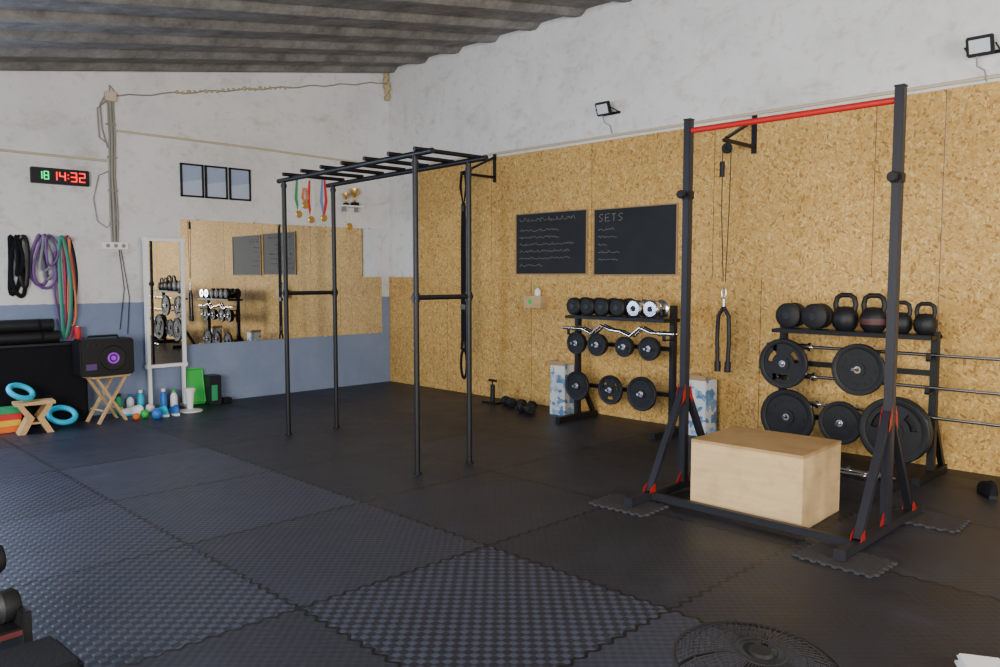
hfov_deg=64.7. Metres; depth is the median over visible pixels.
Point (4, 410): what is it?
block
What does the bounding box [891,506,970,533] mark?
mat
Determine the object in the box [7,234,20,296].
band
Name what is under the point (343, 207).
wall shelf
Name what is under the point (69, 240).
band
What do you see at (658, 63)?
wall
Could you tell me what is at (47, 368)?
bench
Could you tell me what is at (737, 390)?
wall panel
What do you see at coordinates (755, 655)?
floor fan
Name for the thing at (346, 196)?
trophy
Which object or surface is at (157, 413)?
ball
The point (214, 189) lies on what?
print
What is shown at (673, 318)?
shelf
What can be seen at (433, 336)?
wall panel
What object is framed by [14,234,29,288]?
band
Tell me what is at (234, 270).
wall mirror
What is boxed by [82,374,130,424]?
folding stool
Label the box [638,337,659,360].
weight plate
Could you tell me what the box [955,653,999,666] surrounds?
folded towel
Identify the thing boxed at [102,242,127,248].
power socket
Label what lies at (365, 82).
cable
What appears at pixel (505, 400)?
dumbbell
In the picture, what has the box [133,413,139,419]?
ball
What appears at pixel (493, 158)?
wall bracket
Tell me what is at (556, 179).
wall panel
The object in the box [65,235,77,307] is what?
band
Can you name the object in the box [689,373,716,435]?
carton
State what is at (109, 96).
cable conduit
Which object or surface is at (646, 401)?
weight plate
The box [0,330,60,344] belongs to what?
rolled mat
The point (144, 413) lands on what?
ball
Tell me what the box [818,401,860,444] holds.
weight plate
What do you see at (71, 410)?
ring
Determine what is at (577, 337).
weight plate
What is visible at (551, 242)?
chalkboard
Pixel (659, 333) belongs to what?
bar
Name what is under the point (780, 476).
box
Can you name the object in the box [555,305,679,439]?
rack
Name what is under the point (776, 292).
wall panel
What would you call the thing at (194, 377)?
tray
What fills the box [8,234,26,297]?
band
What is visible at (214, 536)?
floor
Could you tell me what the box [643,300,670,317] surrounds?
dumbbell
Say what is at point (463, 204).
strap
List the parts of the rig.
post, post, rail, rail, post, post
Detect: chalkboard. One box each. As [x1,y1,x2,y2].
[515,209,587,274]
[593,203,678,275]
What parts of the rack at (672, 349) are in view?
peg rail, peg rail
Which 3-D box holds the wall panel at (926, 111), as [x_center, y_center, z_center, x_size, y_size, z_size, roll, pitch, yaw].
[3.233,-1.161,6.250,0.018,1.438,0.503,-4,6,-45]
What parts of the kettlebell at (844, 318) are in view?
handle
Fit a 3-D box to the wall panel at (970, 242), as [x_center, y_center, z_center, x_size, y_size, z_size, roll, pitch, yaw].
[3.915,-1.111,5.562,0.018,1.438,1.423,-4,6,-45]
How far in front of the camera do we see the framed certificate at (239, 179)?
9.49 m
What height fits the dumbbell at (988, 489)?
0.117 m
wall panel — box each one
[389,277,447,389]
[418,160,491,276]
[447,277,531,402]
[492,143,591,276]
[531,277,642,419]
[591,124,714,276]
[641,278,761,430]
[713,99,876,277]
[758,278,939,464]
[872,89,946,277]
[936,278,999,476]
[940,81,999,277]
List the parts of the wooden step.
panel, panel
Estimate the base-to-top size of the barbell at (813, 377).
0.072 m
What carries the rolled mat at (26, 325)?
on the rolled mat at (8, 338)
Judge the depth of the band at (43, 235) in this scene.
7.98 m
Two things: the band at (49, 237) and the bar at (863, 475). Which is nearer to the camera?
the bar at (863, 475)
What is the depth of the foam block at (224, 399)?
9.32 m
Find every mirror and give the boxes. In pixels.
[141,237,187,407]
[179,219,381,344]
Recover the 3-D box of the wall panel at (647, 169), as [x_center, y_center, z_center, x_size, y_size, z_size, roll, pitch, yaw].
[1.510,-1.289,7.987,0.018,1.438,1.463,-4,6,-45]
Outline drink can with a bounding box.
[74,326,81,338]
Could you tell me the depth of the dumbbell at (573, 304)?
7.99 m
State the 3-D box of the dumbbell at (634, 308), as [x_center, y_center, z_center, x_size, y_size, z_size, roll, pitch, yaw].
[1.347,-0.242,7.557,0.258,0.170,0.170,-4,6,-45]
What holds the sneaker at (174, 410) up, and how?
on the floor
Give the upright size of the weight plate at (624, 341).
0.200 m
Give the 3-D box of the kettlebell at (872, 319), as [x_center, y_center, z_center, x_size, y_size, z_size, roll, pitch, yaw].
[2.863,-0.162,6.041,0.203,0.297,0.203,-4,6,-45]
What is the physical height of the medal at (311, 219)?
0.546 m
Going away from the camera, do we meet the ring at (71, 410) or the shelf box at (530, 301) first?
the ring at (71, 410)
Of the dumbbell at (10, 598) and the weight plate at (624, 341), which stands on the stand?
the dumbbell at (10, 598)
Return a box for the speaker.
[72,334,134,376]
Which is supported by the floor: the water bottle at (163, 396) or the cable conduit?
the water bottle at (163, 396)
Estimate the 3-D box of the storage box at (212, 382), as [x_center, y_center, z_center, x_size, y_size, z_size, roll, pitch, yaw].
[-3.367,0.654,9.248,0.140,0.340,0.184,-4,6,-45]
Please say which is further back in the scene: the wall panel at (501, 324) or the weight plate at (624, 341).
the wall panel at (501, 324)
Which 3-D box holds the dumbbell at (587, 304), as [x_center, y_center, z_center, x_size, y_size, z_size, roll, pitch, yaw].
[0.946,-0.274,7.961,0.258,0.176,0.176,-4,6,-45]
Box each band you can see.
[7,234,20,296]
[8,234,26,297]
[14,234,24,276]
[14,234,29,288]
[30,234,48,285]
[32,234,57,289]
[39,234,52,271]
[40,234,57,280]
[45,234,59,266]
[52,235,67,331]
[57,235,72,338]
[63,236,76,339]
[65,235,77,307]
[67,236,76,325]
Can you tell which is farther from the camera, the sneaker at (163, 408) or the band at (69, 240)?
the sneaker at (163, 408)
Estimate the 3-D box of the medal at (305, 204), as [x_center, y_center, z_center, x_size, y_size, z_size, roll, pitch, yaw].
[-2.496,-1.733,10.116,0.116,0.266,0.014,-4,6,-45]
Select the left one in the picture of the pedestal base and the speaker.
the speaker
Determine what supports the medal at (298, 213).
hanging from the wall at (49, 112)
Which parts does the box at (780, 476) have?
lid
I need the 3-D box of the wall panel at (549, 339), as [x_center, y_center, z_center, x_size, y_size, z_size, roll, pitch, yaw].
[0.919,0.123,8.689,0.018,1.478,1.543,-4,6,-45]
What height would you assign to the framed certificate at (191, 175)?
0.380 m
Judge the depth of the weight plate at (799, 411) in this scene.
6.44 m
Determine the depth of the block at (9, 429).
7.53 m
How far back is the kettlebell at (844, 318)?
6.13 m
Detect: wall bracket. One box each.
[461,154,495,182]
[722,115,756,153]
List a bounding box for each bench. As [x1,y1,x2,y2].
[0,341,88,426]
[0,635,83,666]
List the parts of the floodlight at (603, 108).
mounting arm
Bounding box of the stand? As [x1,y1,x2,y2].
[0,589,32,650]
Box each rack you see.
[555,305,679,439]
[623,83,923,561]
[771,325,946,485]
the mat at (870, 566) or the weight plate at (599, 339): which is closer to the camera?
the mat at (870, 566)
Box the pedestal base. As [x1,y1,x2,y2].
[180,387,202,412]
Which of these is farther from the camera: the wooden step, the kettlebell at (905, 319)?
the wooden step
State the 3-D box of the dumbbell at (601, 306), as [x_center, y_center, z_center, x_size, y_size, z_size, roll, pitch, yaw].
[1.073,-0.265,7.833,0.258,0.176,0.176,-4,6,-45]
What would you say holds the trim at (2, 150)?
attached to the wall at (49, 112)
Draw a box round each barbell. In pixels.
[766,341,999,360]
[778,372,999,395]
[808,400,999,426]
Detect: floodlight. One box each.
[595,100,620,133]
[964,33,999,81]
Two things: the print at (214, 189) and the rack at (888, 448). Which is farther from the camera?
the print at (214, 189)
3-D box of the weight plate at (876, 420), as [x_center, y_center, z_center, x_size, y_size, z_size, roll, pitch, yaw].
[2.968,0.722,5.907,0.051,0.500,0.500,-4,6,-45]
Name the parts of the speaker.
display panel, carry handle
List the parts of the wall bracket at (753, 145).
arm, wall plate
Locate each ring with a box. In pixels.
[6,383,35,400]
[46,405,78,424]
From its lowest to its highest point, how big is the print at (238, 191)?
0.185 m
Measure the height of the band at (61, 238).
1.076 m
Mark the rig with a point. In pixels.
(416, 154)
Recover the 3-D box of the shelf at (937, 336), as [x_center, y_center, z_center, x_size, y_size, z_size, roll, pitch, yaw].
[2.750,-0.004,6.160,0.270,0.034,1.200,-4,6,-45]
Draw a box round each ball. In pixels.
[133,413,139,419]
[140,410,148,417]
[145,404,154,412]
[152,409,162,418]
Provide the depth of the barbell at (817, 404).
5.70 m
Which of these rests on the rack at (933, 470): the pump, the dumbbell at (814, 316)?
the dumbbell at (814, 316)
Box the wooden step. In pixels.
[12,398,55,435]
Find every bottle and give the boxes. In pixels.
[115,393,122,413]
[126,394,133,407]
[137,389,144,409]
[160,388,167,407]
[170,389,177,406]
[535,286,540,295]
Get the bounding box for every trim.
[0,149,105,161]
[116,130,358,162]
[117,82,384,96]
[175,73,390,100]
[428,74,999,164]
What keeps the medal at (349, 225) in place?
attached to the wall at (49, 112)
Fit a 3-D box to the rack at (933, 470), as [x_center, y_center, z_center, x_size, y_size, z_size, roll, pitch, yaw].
[2.782,0.500,6.228,0.620,1.090,1.220,-4,6,-45]
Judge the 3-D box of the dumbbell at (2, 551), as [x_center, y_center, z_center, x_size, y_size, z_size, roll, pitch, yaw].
[-2.120,0.924,3.144,0.124,0.124,0.248,3,5,39]
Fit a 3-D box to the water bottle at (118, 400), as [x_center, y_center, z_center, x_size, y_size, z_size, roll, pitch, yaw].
[-4.142,0.763,8.574,0.076,0.220,0.076,-4,6,-45]
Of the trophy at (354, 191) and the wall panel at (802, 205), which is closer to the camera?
the wall panel at (802, 205)
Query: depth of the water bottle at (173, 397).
8.85 m
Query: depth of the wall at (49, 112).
8.91 m
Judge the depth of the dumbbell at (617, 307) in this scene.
7.61 m
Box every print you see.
[183,180,201,195]
[207,182,225,196]
[231,184,248,198]
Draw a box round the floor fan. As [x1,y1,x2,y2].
[672,621,840,666]
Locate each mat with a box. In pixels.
[0,319,54,332]
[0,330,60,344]
[589,493,668,516]
[792,542,897,577]
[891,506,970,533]
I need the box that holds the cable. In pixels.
[714,142,732,372]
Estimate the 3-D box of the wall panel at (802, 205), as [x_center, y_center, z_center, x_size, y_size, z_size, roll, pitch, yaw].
[2.540,-1.213,6.948,0.018,1.438,1.453,-4,6,-45]
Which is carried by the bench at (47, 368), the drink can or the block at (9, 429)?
the drink can
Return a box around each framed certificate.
[179,163,203,197]
[204,165,227,199]
[228,167,250,200]
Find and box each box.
[204,374,221,404]
[524,295,546,307]
[690,426,840,527]
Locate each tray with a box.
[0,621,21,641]
[186,368,205,403]
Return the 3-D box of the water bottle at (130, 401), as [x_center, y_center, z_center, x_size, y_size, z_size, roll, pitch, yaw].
[-4.057,0.767,8.659,0.076,0.200,0.076,-4,6,-45]
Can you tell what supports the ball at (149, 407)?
on the floor
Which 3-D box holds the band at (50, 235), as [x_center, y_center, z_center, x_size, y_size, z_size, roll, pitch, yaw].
[-4.545,-0.845,8.014,0.133,0.332,0.019,-4,6,-45]
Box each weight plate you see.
[565,371,589,399]
[567,332,584,353]
[587,333,606,355]
[598,375,622,404]
[615,336,632,356]
[627,377,656,410]
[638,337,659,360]
[759,338,807,388]
[760,389,814,435]
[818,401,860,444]
[831,344,884,395]
[859,398,882,454]
[872,397,933,458]
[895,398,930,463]
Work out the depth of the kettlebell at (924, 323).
5.74 m
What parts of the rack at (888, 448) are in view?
adjustment knob, adjustment knob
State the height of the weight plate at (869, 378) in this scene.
0.400 m
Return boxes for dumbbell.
[0,545,5,572]
[0,588,21,623]
[501,396,516,407]
[516,401,535,414]
[517,399,536,407]
[566,297,588,314]
[580,297,600,314]
[594,298,617,315]
[609,298,633,316]
[626,299,648,317]
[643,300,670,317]
[775,303,804,327]
[801,303,832,328]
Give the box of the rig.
[276,146,488,474]
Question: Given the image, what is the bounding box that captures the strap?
[459,171,465,378]
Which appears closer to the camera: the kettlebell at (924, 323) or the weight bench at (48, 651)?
the weight bench at (48, 651)
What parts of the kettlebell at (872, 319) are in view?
handle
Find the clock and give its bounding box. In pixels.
[30,166,89,186]
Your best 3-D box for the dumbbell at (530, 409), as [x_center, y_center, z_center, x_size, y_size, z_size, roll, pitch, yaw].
[0.284,0.812,8.597,0.120,0.120,0.248,-2,5,-29]
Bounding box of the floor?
[0,381,999,666]
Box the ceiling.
[0,0,631,72]
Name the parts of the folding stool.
leg, leg, seat, leg, leg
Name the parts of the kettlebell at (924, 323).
handle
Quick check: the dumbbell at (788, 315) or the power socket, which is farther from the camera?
the power socket
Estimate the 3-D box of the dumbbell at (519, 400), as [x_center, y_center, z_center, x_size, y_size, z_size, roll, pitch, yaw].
[0.300,0.799,8.837,0.110,0.110,0.248,-4,6,-41]
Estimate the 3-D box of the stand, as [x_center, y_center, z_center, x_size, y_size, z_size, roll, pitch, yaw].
[-2.168,1.148,2.896,0.500,0.285,0.650,3,5,39]
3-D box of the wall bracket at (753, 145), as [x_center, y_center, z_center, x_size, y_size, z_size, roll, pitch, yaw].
[2.110,-1.784,6.944,0.540,0.340,0.050,-4,6,-45]
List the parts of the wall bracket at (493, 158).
arm, wall plate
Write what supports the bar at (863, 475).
on the floor
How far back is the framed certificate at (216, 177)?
9.28 m
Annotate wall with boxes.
[0,71,389,415]
[388,0,999,330]
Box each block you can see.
[0,406,20,414]
[0,413,21,420]
[0,419,20,427]
[0,425,19,433]
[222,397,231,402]
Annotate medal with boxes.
[294,179,301,217]
[301,188,308,208]
[307,180,314,222]
[320,180,327,221]
[346,211,352,229]
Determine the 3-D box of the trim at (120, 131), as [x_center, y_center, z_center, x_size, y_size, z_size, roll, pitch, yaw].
[-2.990,-2.244,9.588,3.170,0.056,0.026,-4,6,-45]
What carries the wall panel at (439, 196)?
attached to the wall at (658, 63)
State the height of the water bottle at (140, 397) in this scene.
0.240 m
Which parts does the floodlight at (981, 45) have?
power cord, mounting arm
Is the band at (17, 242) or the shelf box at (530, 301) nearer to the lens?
the band at (17, 242)
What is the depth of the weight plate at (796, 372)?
6.45 m
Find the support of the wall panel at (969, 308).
attached to the wall at (658, 63)
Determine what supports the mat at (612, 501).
on the floor
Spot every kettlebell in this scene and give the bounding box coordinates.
[831,293,858,330]
[859,293,886,331]
[898,300,912,333]
[913,302,937,334]
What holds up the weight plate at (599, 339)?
on the rack at (672, 349)
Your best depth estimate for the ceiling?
7.59 m
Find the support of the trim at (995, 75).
attached to the wall at (658, 63)
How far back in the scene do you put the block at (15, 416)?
7.54 m
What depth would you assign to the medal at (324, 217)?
10.32 m
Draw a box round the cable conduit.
[93,85,129,333]
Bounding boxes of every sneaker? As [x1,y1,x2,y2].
[119,405,143,415]
[152,405,168,416]
[169,404,179,415]
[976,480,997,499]
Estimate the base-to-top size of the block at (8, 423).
0.058 m
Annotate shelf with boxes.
[338,205,363,211]
[565,314,679,322]
[771,327,941,340]
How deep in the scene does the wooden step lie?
7.50 m
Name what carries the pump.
on the floor
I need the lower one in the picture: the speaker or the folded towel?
the folded towel
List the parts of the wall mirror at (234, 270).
glass, glass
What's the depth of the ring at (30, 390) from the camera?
7.46 m
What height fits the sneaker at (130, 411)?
0.117 m
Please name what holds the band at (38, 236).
hanging from the wall hook
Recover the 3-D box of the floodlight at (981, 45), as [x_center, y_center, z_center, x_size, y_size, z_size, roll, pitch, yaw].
[3.524,-2.007,5.771,0.188,0.311,0.220,-4,6,-45]
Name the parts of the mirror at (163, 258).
leg, glass, leg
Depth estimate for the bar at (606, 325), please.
7.64 m
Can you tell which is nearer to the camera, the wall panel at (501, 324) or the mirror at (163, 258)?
the mirror at (163, 258)
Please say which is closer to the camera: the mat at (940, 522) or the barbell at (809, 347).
the mat at (940, 522)
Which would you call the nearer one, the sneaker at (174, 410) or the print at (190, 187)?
the sneaker at (174, 410)
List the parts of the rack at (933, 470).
peg rail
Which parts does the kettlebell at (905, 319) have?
handle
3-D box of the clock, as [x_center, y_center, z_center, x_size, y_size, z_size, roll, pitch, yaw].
[-4.514,-1.608,8.099,0.540,0.160,0.064,-4,6,-45]
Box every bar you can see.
[562,324,673,337]
[576,324,678,337]
[840,466,896,480]
[840,471,878,480]
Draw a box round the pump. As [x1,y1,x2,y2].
[482,379,501,404]
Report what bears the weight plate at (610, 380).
on the rack at (672, 349)
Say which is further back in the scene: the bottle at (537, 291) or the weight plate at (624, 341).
the bottle at (537, 291)
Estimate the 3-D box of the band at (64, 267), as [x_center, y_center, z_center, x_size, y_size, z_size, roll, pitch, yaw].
[-4.475,-0.473,8.213,0.120,1.082,0.019,-4,6,-45]
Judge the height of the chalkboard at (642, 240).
0.710 m
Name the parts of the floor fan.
motor, blade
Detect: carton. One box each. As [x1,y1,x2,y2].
[548,359,573,415]
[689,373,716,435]
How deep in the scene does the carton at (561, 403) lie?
8.49 m
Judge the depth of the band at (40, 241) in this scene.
7.98 m
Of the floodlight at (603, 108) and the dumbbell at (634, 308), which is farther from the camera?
the floodlight at (603, 108)
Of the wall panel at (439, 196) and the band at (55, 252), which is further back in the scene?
the wall panel at (439, 196)
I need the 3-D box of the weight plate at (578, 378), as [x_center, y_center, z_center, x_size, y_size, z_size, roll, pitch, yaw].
[0.791,0.533,8.063,0.041,0.300,0.300,-4,6,-45]
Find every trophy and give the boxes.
[342,193,349,204]
[349,188,359,205]
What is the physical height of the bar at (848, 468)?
0.068 m

